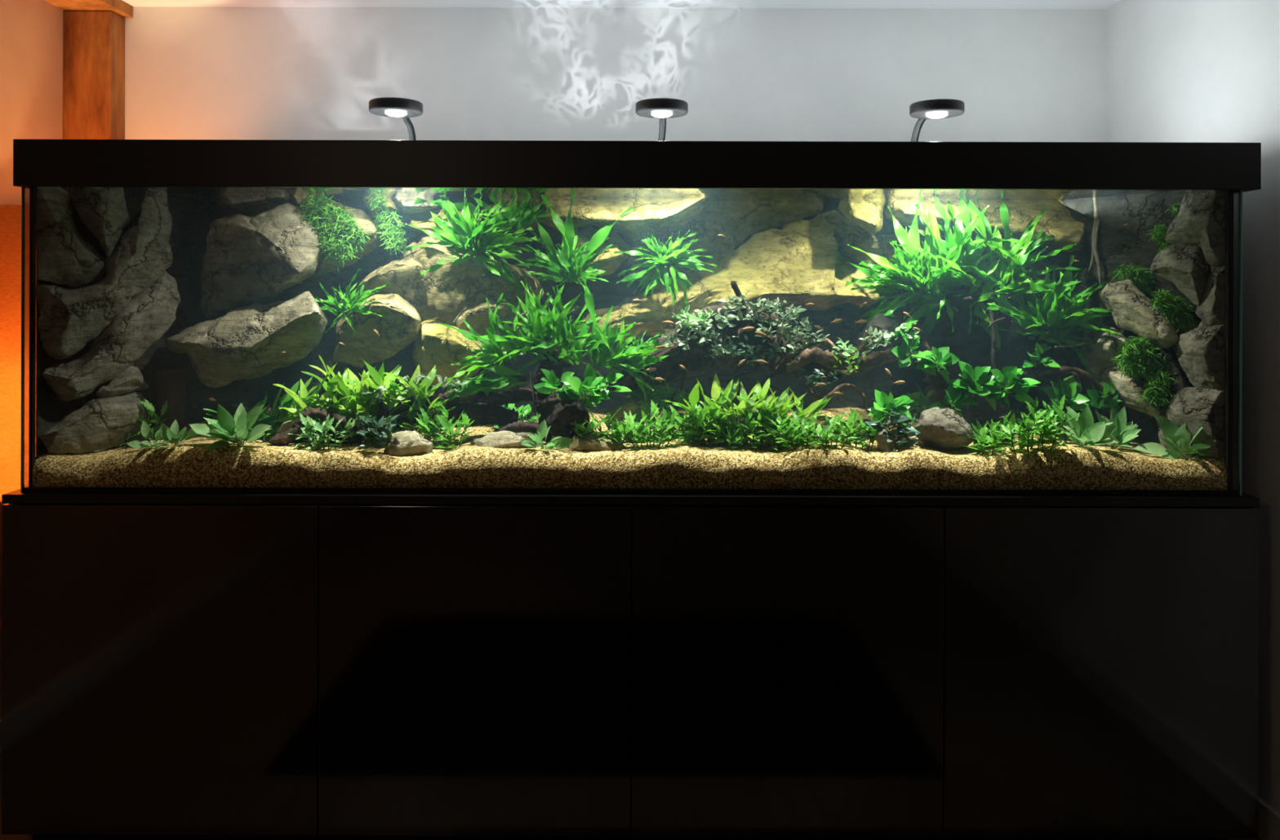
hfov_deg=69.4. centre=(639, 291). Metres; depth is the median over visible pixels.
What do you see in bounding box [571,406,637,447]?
leafy bush
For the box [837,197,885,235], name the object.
rock
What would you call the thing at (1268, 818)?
baseboard
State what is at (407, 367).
rock
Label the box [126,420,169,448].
leaf plant
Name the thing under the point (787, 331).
leaf plant
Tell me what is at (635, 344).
fern
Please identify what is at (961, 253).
fern
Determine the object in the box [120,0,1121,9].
ceiling
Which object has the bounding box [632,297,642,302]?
fish
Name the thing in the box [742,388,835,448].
leaf plant
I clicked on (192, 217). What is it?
backdrop
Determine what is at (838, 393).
fish
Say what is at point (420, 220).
rock
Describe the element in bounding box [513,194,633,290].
fern
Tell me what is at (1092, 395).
leaf plant
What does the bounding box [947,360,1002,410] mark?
leaf plant
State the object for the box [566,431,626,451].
stone
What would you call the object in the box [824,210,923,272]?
boulder
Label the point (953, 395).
leaf plant
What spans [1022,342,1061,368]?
leaf plant
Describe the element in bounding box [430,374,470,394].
leaf plant
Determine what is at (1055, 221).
boulder
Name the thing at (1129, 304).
rock
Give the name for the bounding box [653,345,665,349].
fish
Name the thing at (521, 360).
rock
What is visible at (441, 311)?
rock
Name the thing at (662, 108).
lamp
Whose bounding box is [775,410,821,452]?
leafy bush
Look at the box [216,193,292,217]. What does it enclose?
rock
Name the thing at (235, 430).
leaf plant
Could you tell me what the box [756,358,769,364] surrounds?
fish
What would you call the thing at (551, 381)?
leaf plant
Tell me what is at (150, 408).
leafy bush
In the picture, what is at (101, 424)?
rock
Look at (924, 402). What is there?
leaf plant
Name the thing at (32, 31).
wall
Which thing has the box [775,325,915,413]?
branch
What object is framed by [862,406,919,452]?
leaf plant
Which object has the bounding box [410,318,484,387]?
rock
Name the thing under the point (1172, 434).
leaf plant
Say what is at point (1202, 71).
wall
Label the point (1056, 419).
leafy bush
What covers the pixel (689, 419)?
leafy bush
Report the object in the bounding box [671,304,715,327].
leaf plant
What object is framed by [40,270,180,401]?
boulder
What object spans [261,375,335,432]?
leaf plant
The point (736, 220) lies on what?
boulder
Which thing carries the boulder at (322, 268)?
on the rock at (406, 281)
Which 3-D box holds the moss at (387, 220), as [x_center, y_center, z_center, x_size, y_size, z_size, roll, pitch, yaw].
[-0.691,-0.166,2.547,0.114,0.137,0.096,0,0,0]
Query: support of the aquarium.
on the base cabinet
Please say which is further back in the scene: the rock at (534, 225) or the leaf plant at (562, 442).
the rock at (534, 225)
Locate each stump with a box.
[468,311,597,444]
[884,254,1138,420]
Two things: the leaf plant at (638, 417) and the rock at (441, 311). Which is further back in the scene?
the rock at (441, 311)
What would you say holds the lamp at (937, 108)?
attached to the aquarium
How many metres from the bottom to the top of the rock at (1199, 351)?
0.175 m
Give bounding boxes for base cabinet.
[1,488,1259,839]
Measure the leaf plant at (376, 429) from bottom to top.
0.108 m
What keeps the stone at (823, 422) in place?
on the sand substrate
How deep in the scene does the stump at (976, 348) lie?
2.45 m
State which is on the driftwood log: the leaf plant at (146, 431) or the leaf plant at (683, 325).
the leaf plant at (683, 325)
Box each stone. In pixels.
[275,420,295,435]
[384,431,432,456]
[468,429,543,448]
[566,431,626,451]
[609,399,639,423]
[670,410,695,435]
[805,416,866,436]
[874,426,896,452]
[913,405,977,451]
[974,415,1013,447]
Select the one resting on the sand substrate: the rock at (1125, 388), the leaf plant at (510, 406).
the leaf plant at (510, 406)
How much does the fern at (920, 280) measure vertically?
0.194 m
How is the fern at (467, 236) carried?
on the boulder at (465, 282)
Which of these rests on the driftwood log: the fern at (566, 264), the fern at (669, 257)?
the fern at (669, 257)
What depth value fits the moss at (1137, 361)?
2.29 m
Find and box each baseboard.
[0,718,1,751]
[1258,796,1279,839]
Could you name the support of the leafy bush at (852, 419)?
on the sand substrate
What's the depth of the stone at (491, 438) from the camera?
2.22 m
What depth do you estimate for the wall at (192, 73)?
3.04 m
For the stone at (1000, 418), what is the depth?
2.31 m
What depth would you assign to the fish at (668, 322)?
2.33 m
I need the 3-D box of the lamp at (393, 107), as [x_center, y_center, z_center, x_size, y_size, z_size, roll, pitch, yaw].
[-0.608,-0.392,2.427,0.131,0.165,0.381,0,0,0]
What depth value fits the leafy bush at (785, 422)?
2.25 m
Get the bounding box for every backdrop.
[35,186,265,457]
[258,204,1023,410]
[1018,190,1208,444]
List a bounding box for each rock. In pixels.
[35,186,106,287]
[40,393,150,455]
[68,186,129,258]
[98,364,151,395]
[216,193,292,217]
[306,355,428,408]
[356,257,426,316]
[361,197,400,217]
[393,196,436,214]
[406,208,482,239]
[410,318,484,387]
[430,351,543,418]
[437,302,464,316]
[450,297,531,351]
[491,198,542,231]
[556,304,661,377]
[573,226,629,277]
[776,304,906,361]
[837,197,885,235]
[1007,275,1029,342]
[1029,260,1060,271]
[1077,322,1128,389]
[1097,277,1177,347]
[1097,366,1160,417]
[1128,339,1186,407]
[1152,244,1208,307]
[1156,386,1224,463]
[1164,190,1225,266]
[1172,321,1224,391]
[1196,265,1225,325]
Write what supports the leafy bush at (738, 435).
on the sand substrate
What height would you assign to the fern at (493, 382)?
0.124 m
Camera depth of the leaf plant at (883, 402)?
2.28 m
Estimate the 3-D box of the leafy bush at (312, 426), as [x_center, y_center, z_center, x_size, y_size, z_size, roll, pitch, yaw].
[-0.762,0.339,2.226,0.164,0.096,0.099,0,0,0]
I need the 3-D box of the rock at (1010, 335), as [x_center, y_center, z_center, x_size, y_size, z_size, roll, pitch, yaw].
[1.229,0.066,2.741,0.299,0.229,0.129,0,0,0]
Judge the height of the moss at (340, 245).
0.227 m
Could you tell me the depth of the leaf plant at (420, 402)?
2.30 m
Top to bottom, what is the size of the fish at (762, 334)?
0.019 m
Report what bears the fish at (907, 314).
in the water
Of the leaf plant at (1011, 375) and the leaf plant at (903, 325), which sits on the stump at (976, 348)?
the leaf plant at (903, 325)
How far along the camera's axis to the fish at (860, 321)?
2.36 m
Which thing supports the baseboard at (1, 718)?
attached to the wall at (32, 31)
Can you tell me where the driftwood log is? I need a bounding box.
[605,280,842,410]
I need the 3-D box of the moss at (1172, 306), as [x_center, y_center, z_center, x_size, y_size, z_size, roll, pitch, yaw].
[1.323,0.054,2.288,0.162,0.123,0.097,0,0,0]
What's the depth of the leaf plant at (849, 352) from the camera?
2.33 m
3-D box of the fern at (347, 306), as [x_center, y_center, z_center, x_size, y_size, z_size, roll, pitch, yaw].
[-0.759,0.029,2.441,0.219,0.179,0.119,0,0,0]
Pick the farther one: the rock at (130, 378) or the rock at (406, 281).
the rock at (406, 281)
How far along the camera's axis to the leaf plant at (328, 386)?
2.32 m
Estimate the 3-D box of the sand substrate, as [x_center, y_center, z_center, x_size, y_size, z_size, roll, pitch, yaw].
[-0.021,0.403,2.492,2.802,0.114,0.678,0,0,0]
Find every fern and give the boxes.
[308,268,391,334]
[403,194,545,295]
[413,195,562,244]
[435,361,527,405]
[436,277,669,417]
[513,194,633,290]
[613,226,718,311]
[625,329,656,350]
[844,241,973,316]
[847,193,1084,350]
[986,255,1124,377]
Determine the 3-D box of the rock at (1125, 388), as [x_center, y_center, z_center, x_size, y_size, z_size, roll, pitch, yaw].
[1.246,0.249,2.364,0.108,0.128,0.196,0,0,0]
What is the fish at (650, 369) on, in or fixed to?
in the water
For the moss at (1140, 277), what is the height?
0.117 m
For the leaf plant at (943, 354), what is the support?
on the stump at (976, 348)
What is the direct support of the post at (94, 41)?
attached to the wall at (192, 73)
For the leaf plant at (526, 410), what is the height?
0.084 m
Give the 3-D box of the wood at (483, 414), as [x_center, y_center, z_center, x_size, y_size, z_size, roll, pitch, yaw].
[-0.486,0.301,2.356,0.353,0.103,0.088,0,0,-17]
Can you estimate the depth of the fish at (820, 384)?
2.29 m
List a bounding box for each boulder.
[36,189,172,359]
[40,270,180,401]
[167,290,326,388]
[200,200,323,318]
[291,195,381,279]
[333,292,422,366]
[397,232,543,322]
[539,195,711,239]
[576,208,881,343]
[627,200,823,280]
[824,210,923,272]
[884,199,1085,251]
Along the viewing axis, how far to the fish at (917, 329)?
2.31 m
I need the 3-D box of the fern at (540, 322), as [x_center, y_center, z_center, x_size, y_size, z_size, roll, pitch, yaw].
[-0.205,0.136,2.361,0.562,0.343,0.185,0,0,0]
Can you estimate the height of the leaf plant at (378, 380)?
0.226 m
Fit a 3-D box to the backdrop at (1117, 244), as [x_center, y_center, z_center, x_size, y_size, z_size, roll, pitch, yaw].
[1.248,0.084,2.482,0.262,0.700,0.620,0,0,0]
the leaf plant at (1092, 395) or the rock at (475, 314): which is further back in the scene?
the rock at (475, 314)
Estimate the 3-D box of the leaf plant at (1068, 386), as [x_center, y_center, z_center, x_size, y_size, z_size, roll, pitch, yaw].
[1.080,0.257,2.345,0.114,0.085,0.088,0,0,0]
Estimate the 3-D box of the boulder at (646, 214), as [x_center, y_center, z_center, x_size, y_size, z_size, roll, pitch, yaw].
[-0.030,-0.228,2.592,0.534,0.162,0.252,0,0,0]
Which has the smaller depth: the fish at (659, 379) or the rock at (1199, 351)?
the rock at (1199, 351)
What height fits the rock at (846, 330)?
0.176 m
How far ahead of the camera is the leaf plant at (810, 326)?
2.35 m
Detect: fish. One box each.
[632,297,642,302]
[644,366,656,373]
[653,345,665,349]
[654,376,666,382]
[661,319,673,324]
[679,364,687,370]
[737,359,745,365]
[739,324,755,332]
[755,330,768,337]
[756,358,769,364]
[813,325,822,329]
[814,382,826,386]
[830,318,843,324]
[833,391,844,395]
[854,318,867,324]
[858,302,866,309]
[884,368,893,376]
[892,379,905,385]
[902,311,911,318]
[912,327,922,331]
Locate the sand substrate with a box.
[32,406,1227,490]
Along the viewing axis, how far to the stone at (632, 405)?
2.37 m
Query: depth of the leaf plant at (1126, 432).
2.29 m
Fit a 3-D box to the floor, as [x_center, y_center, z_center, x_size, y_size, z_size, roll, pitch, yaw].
[-0.162,1.380,0.292,3.583,0.100,5.700,0,0,0]
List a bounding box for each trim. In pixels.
[44,0,133,17]
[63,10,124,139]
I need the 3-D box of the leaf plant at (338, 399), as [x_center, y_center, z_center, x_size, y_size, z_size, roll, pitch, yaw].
[-0.767,0.324,2.420,0.190,0.115,0.142,0,0,14]
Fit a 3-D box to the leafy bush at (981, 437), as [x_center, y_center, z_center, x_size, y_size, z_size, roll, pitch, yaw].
[0.829,0.351,2.221,0.097,0.091,0.128,0,0,22]
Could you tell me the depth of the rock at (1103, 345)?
2.38 m
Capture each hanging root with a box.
[1088,196,1097,271]
[1093,219,1101,284]
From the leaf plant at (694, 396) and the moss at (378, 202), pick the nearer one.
the leaf plant at (694, 396)
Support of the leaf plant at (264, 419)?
on the sand substrate
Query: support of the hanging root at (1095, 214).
hanging from the aquarium
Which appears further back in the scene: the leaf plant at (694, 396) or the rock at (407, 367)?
the rock at (407, 367)
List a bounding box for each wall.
[0,0,63,719]
[124,6,1106,142]
[1106,0,1279,813]
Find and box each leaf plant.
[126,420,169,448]
[151,419,197,447]
[189,402,271,450]
[203,390,294,439]
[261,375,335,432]
[265,405,281,432]
[267,355,375,434]
[315,369,409,443]
[318,399,371,432]
[349,358,444,444]
[355,410,399,452]
[360,383,386,404]
[390,373,431,399]
[396,374,457,444]
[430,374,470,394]
[491,404,541,429]
[493,403,529,426]
[520,419,573,449]
[533,368,574,399]
[555,363,612,406]
[586,370,631,397]
[611,401,672,441]
[661,312,695,349]
[664,373,758,445]
[669,395,729,445]
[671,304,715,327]
[689,322,739,358]
[700,289,778,328]
[707,377,795,448]
[728,333,782,366]
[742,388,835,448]
[755,297,811,335]
[755,317,816,359]
[797,368,839,390]
[800,324,830,346]
[831,337,858,358]
[832,353,866,375]
[859,325,891,354]
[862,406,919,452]
[867,389,915,428]
[889,320,919,339]
[891,329,936,375]
[905,382,932,416]
[914,346,959,384]
[928,383,977,410]
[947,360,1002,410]
[982,365,1040,406]
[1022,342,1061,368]
[1039,375,1090,410]
[1062,405,1116,447]
[1074,406,1141,448]
[1083,380,1122,413]
[1132,413,1213,458]
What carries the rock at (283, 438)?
on the sand substrate
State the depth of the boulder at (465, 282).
2.53 m
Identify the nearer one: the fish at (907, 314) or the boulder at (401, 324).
the fish at (907, 314)
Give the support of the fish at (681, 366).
in the water
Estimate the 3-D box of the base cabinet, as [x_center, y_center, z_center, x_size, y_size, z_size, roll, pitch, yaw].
[-0.023,0.901,2.485,2.897,0.858,0.715,0,0,0]
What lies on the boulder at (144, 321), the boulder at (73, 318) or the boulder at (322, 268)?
the boulder at (73, 318)
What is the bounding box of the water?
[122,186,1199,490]
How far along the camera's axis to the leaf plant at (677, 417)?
2.27 m
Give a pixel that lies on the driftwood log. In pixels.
(694, 359)
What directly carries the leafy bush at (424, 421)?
on the sand substrate
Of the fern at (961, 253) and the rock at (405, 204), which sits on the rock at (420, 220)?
the rock at (405, 204)
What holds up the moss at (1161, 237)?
attached to the rock at (1199, 219)
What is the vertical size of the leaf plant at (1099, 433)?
0.109 m
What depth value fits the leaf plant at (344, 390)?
2.30 m
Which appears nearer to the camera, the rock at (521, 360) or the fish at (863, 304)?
the fish at (863, 304)
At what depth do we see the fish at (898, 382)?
2.28 m
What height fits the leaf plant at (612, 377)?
0.068 m
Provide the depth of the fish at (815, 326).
2.38 m
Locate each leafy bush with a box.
[83,391,173,448]
[287,413,357,450]
[414,400,475,450]
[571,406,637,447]
[620,400,683,448]
[673,400,726,447]
[705,419,749,449]
[733,405,805,451]
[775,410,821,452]
[803,413,860,448]
[833,408,884,450]
[964,419,1004,454]
[992,400,1075,456]
[1031,390,1079,444]
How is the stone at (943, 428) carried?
on the sand substrate
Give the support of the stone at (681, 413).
on the sand substrate
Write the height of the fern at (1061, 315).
0.329 m
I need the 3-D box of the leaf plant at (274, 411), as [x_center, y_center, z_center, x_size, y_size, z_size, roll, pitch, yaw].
[-0.966,0.344,2.435,0.139,0.079,0.089,0,0,0]
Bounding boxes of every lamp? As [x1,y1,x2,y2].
[0,204,21,504]
[368,97,422,140]
[635,97,688,141]
[909,98,964,142]
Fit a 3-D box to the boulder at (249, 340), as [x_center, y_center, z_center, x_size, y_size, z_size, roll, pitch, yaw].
[-1.031,0.128,2.417,0.434,0.259,0.198,0,0,0]
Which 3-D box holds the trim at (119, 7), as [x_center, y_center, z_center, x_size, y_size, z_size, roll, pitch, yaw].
[-1.758,-0.918,1.992,0.179,0.036,2.100,0,0,0]
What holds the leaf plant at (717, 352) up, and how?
on the driftwood log
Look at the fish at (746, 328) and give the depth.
2.30 m
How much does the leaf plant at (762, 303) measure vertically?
0.099 m
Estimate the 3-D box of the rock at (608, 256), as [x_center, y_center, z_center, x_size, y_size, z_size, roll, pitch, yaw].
[-0.119,-0.109,2.592,0.177,0.145,0.202,0,0,0]
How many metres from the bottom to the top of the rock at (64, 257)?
0.242 m
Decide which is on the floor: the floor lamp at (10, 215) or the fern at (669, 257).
the floor lamp at (10, 215)
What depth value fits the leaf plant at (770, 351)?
2.34 m
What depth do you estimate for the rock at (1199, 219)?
2.18 m
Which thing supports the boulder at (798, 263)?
on the rock at (846, 330)
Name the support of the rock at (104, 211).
on the boulder at (73, 318)
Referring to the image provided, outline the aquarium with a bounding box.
[13,138,1261,496]
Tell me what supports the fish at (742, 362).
in the water
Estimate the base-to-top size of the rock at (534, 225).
0.123 m
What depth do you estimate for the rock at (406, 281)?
2.52 m
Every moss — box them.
[294,192,373,271]
[364,195,388,211]
[366,208,409,255]
[623,381,689,411]
[1104,262,1162,297]
[1109,332,1180,386]
[1134,366,1191,416]
[1146,201,1178,258]
[1146,288,1199,335]
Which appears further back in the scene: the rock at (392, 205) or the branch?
the rock at (392, 205)
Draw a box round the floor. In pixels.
[0,751,1262,839]
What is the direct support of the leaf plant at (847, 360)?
attached to the branch
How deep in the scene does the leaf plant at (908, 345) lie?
2.35 m
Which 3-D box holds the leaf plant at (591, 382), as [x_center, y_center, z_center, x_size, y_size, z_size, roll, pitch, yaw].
[-0.138,0.248,2.245,0.143,0.146,0.093,0,0,0]
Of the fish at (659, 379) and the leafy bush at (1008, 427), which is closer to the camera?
the leafy bush at (1008, 427)
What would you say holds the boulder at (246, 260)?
attached to the backdrop at (192, 217)
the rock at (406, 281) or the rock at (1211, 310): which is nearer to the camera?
the rock at (1211, 310)
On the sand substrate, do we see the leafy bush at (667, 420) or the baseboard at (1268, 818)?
the leafy bush at (667, 420)
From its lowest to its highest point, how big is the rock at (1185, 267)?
0.170 m
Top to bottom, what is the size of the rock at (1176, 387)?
0.187 m
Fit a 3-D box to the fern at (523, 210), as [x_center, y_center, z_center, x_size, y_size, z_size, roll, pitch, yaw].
[-0.410,-0.211,2.548,0.406,0.168,0.138,0,0,0]
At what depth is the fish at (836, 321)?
2.36 m
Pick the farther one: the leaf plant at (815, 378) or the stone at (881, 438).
the leaf plant at (815, 378)
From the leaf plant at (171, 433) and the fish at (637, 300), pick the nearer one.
the leaf plant at (171, 433)
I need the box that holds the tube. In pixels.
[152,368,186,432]
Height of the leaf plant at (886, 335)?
0.071 m
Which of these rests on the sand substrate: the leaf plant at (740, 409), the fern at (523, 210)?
the leaf plant at (740, 409)
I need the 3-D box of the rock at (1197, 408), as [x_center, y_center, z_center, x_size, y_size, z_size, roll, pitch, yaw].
[1.329,0.323,2.246,0.098,0.195,0.160,0,0,0]
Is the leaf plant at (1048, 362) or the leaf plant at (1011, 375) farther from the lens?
the leaf plant at (1048, 362)
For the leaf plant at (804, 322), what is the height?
0.098 m
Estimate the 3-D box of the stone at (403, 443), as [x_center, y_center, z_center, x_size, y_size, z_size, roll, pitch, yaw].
[-0.559,0.374,2.233,0.118,0.072,0.069,0,0,0]
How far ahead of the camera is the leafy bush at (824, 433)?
2.20 m
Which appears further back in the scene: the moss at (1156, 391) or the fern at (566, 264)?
the fern at (566, 264)
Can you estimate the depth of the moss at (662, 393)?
2.40 m
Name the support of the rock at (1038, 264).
attached to the backdrop at (1117, 244)
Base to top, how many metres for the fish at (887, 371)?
0.022 m
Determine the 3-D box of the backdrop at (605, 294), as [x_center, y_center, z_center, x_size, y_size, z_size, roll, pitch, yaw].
[-0.020,0.063,2.773,2.796,0.673,0.111,0,0,0]
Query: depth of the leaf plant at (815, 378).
2.34 m
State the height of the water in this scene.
0.718 m

